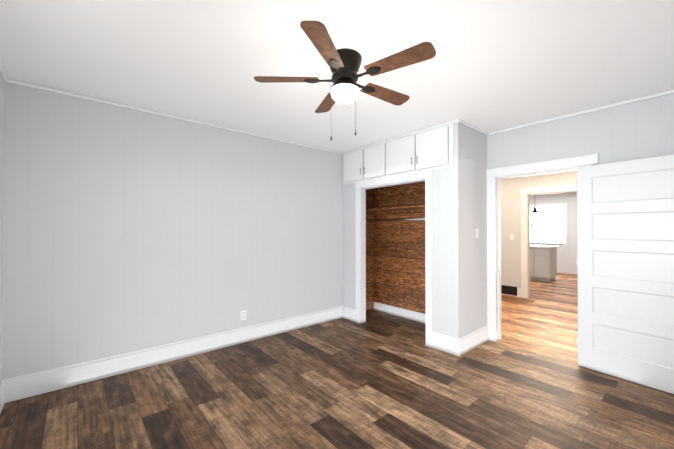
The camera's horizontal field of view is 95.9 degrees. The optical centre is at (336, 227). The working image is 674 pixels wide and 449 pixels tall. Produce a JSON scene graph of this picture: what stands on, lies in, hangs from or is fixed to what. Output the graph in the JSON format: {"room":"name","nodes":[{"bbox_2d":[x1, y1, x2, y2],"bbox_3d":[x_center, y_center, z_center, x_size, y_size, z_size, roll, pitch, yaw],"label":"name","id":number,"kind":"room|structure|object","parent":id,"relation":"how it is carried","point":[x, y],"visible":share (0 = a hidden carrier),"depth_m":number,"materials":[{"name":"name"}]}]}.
{"room":"empty bedroom","nodes":[
{"label":"empty bedroom","id":0,"kind":"room"},
{"bbox_2d":[0,73,3,382],"bbox_3d":[-1.366,0.093,0.825,0.120,2.600,4.150,0,-1,-41],"label":"wall","id":1,"kind":"structure","parent":0,"point":[1,182],"depth_m":2.38,"materials":[{"name":"paint"}]},
{"bbox_2d":[0,379,7,413],"bbox_3d":[-1.322,1.299,0.874,0.022,0.189,4.120,0,-1,-41],"label":"baseboard","id":2,"kind":"structure","parent":1,"relation":"attached to","point":[4,383],"depth_m":2.39,"materials":[{"name":"white wood"}]},
{"bbox_2d":[0,60,10,82],"bbox_3d":[-1.319,-1.193,0.895,0.030,0.028,4.120,0,-1,-41],"label":"crown molding","id":3,"kind":"structure","parent":1,"relation":"attached to","point":[4,75],"depth_m":2.33,"materials":[{"name":"white wood"}]},
{"bbox_2d":[2,81,341,379],"bbox_3d":[-1.053,0.115,3.911,4.620,2.600,0.120,0,-1,-41],"label":"wall","id":4,"kind":"structure","parent":0,"point":[125,230],"depth_m":3.07,"materials":[{"name":"paint"}]},
{"bbox_2d":[8,306,343,401],"bbox_3d":[-1.276,1.319,3.617,3.610,0.189,0.022,0,-1,-41],"label":"baseboard","id":5,"kind":"structure","parent":4,"relation":"attached to","point":[28,385],"depth_m":3.07,"materials":[{"name":"white wood"}]},
{"bbox_2d":[11,79,342,153],"bbox_3d":[-1.271,-1.173,3.630,3.610,0.028,0.036,0,-1,-41],"label":"crown molding","id":6,"kind":"structure","parent":4,"relation":"attached to","point":[12,81],"depth_m":3.09,"materials":[{"name":"white wood"}]},
{"bbox_2d":[241,310,245,319],"bbox_3d":[-1.148,1.079,3.738,0.072,0.115,0.008,0,-1,-41],"label":"wall outlet","id":7,"kind":"object","parent":4,"relation":"attached to","point":[243,314],"visible":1,"depth_m":3.73,"materials":[{"name":"white plastic"}]},
{"bbox_2d":[0,272,673,448],"bbox_3d":[2.926,1.476,5.333,12.520,0.100,8.500,0,-1,-41],"label":"floor","id":8,"kind":"structure","parent":0,"point":[379,380],"depth_m":2.50,"materials":[{"name":"laminate"}]},
{"bbox_2d":[530,245,558,281],"bbox_3d":[5.452,0.979,8.534,0.700,0.940,1.130,0,-1,-41],"label":"kitchen island","id":9,"kind":"object","parent":8,"relation":"on","point":[543,263],"visible":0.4,"depth_m":8.10,"materials":[{"name":"grey wood"}]},
{"bbox_2d":[0,0,673,152],"bbox_3d":[0.340,-1.247,2.303,4.620,0.100,4.390,0,-1,-41],"label":"ceiling","id":10,"kind":"structure","parent":0,"point":[493,65],"depth_m":2.15,"materials":[{"name":"white paint"}]},
{"bbox_2d":[254,21,435,140],"bbox_3d":[0.091,-0.901,2.166,1.196,0.592,1.224,0,-1,-41],"label":"ceiling fan","id":11,"kind":"object","parent":10,"relation":"hanging from","point":[344,64],"visible":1,"depth_m":2.05,"materials":[{"name":"brown wood"}]},
{"bbox_2d":[342,122,486,337],"bbox_3d":[0.992,0.118,4.325,0.740,2.600,1.920,0,-1,-41],"label":"wall","id":12,"kind":"structure","parent":0,"point":[459,254],"depth_m":3.54,"materials":[{"name":"paint"}]},
{"bbox_2d":[344,306,355,321],"bbox_3d":[0.194,1.326,4.663,0.018,0.189,0.275,0,-1,-41],"label":"baseboard","id":13,"kind":"structure","parent":12,"relation":"attached to","point":[349,313],"depth_m":4.65,"materials":[{"name":"white wood"}]},
{"bbox_2d":[366,181,424,313],"bbox_3d":[0.997,0.359,4.387,0.650,2.120,1.830,0,-1,-41],"label":"lining","id":14,"kind":"object","parent":12,"relation":"attached to","point":[395,263],"visible":0.17,"depth_m":4.91,"materials":[{"name":"brown wood"}]},
{"bbox_2d":[366,205,424,218],"bbox_3d":[1.106,-0.221,4.485,0.338,0.160,1.806,0,-1,-41],"label":"closet shelf","id":15,"kind":"object","parent":14,"relation":"attached to","point":[403,210],"visible":0.42,"depth_m":4.78,"materials":[{"name":"brown wood"}]},
{"bbox_2d":[366,218,424,221],"bbox_3d":[1.069,-0.116,4.452,0.036,0.036,1.760,0,-1,-41],"label":"hanging rail","id":16,"kind":"object","parent":14,"relation":"attached to","point":[400,219],"visible":0.6,"depth_m":4.60,"materials":[{"name":"silver metal"}]},
{"bbox_2d":[345,126,447,181],"bbox_3d":[0.679,-0.924,4.076,0.045,0.432,1.722,0,-1,-41],"label":"doors","id":17,"kind":"structure","parent":12,"relation":"attached to","point":[431,149],"depth_m":3.90,"materials":[{"name":"painted wood"},{"name":"brushed nickel"}]},
{"bbox_2d":[343,123,453,346],"bbox_3d":[0.967,0.118,4.329,0.748,2.600,1.858,0,-1,-41],"label":"trim","id":18,"kind":"structure","parent":12,"relation":"attached to","point":[426,318],"depth_m":4.19,"materials":[{"name":"white wood"}]},
{"bbox_2d":[343,119,461,153],"bbox_3d":[0.726,-1.170,4.061,0.036,0.028,1.908,0,-1,-41],"label":"crown molding","id":19,"kind":"structure","parent":12,"relation":"attached to","point":[458,120],"depth_m":3.84,"materials":[{"name":"white wood"}]},
{"bbox_2d":[432,331,455,354],"bbox_3d":[1.221,1.318,3.472,0.022,0.189,0.300,0,-1,-41],"label":"baseboard","id":20,"kind":"structure","parent":12,"relation":"attached to","point":[442,342],"depth_m":3.46,"materials":[{"name":"white wood"}]},
{"bbox_2d":[456,325,487,355],"bbox_3d":[1.609,1.318,3.570,0.738,0.189,0.018,0,-1,-41],"label":"baseboard","id":21,"kind":"structure","parent":12,"relation":"attached to","point":[468,342],"depth_m":3.51,"materials":[{"name":"white wood"}]},
{"bbox_2d":[461,121,487,134],"bbox_3d":[1.626,-1.173,3.590,0.690,0.028,0.036,0,-1,-41],"label":"crown molding","id":22,"kind":"structure","parent":12,"relation":"attached to","point":[464,123],"depth_m":3.57,"materials":[{"name":"white wood"}]},
{"bbox_2d":[501,171,576,287],"bbox_3d":[3.911,0.132,6.191,0.120,2.600,8.500,0,-1,-41],"label":"wall","id":23,"kind":"structure","parent":0,"point":[510,224],"depth_m":6.34,"materials":[{"name":"paint"}]},
{"bbox_2d":[501,285,516,295],"bbox_3d":[3.489,1.324,6.545,0.012,0.180,0.700,0,-1,-41],"label":"air vent","id":24,"kind":"object","parent":23,"relation":"attached to","point":[509,290],"visible":0.42,"depth_m":6.39,"materials":[{"name":"black metal"}]},
{"bbox_2d":[501,288,520,296],"bbox_3d":[2.469,1.351,7.752,0.018,0.185,4.000,0,-1,-41],"label":"baseboard","id":25,"kind":"structure","parent":23,"relation":"attached to","point":[518,292],"depth_m":6.26,"materials":[{"name":"white"}]},
{"bbox_2d":[519,184,576,297],"bbox_3d":[4.434,0.317,5.565,0.146,2.220,1.950,0,-1,-41],"label":"door frame","id":26,"kind":"structure","parent":23,"relation":"attached to","point":[525,193],"depth_m":6.17,"materials":[{"name":"white wood"}]},
{"bbox_2d":[530,192,577,273],"bbox_3d":[7.625,0.155,9.387,0.120,2.600,8.500,0,-1,-41],"label":"wall","id":27,"kind":"structure","parent":0,"point":[566,258],"depth_m":9.65,"materials":[{"name":"paint"}]},
{"bbox_2d":[530,203,567,245],"bbox_3d":[6.661,-0.087,10.440,0.090,1.380,2.050,0,-1,-41],"label":"kitchen window","id":28,"kind":"structure","parent":27,"relation":"in","point":[548,225],"depth_m":10.06,"materials":[{"name":"white glass"}]},
{"bbox_2d":[487,93,673,168],"bbox_3d":[2.045,0.114,3.760,0.120,2.600,4.150,0,-1,-41],"label":"wall","id":29,"kind":"structure","parent":0,"point":[641,129],"depth_m":3.02,"materials":[{"name":"paint"}]},
{"bbox_2d":[486,153,598,341],"bbox_3d":[2.287,0.341,3.457,0.151,2.142,1.083,0,-1,-41],"label":"door frame","id":30,"kind":"structure","parent":29,"relation":"attached to","point":[568,162],"depth_m":3.76,"materials":[{"name":"white wood"}]},
{"bbox_2d":[489,89,673,134],"bbox_3d":[2.605,-1.177,3.005,0.030,0.028,2.200,0,-1,-41],"label":"crown molding","id":31,"kind":"structure","parent":29,"relation":"attached to","point":[670,91],"depth_m":3.06,"materials":[{"name":"white wood"}]},
{"bbox_2d":[576,154,673,393],"bbox_3d":[2.689,0.394,2.778,0.179,2.010,0.821,0,-1,-35],"label":"door","id":32,"kind":"structure","parent":29,"relation":"in","point":[625,242],"depth_m":2.79,"materials":[{"name":"white paint"}]}
]}

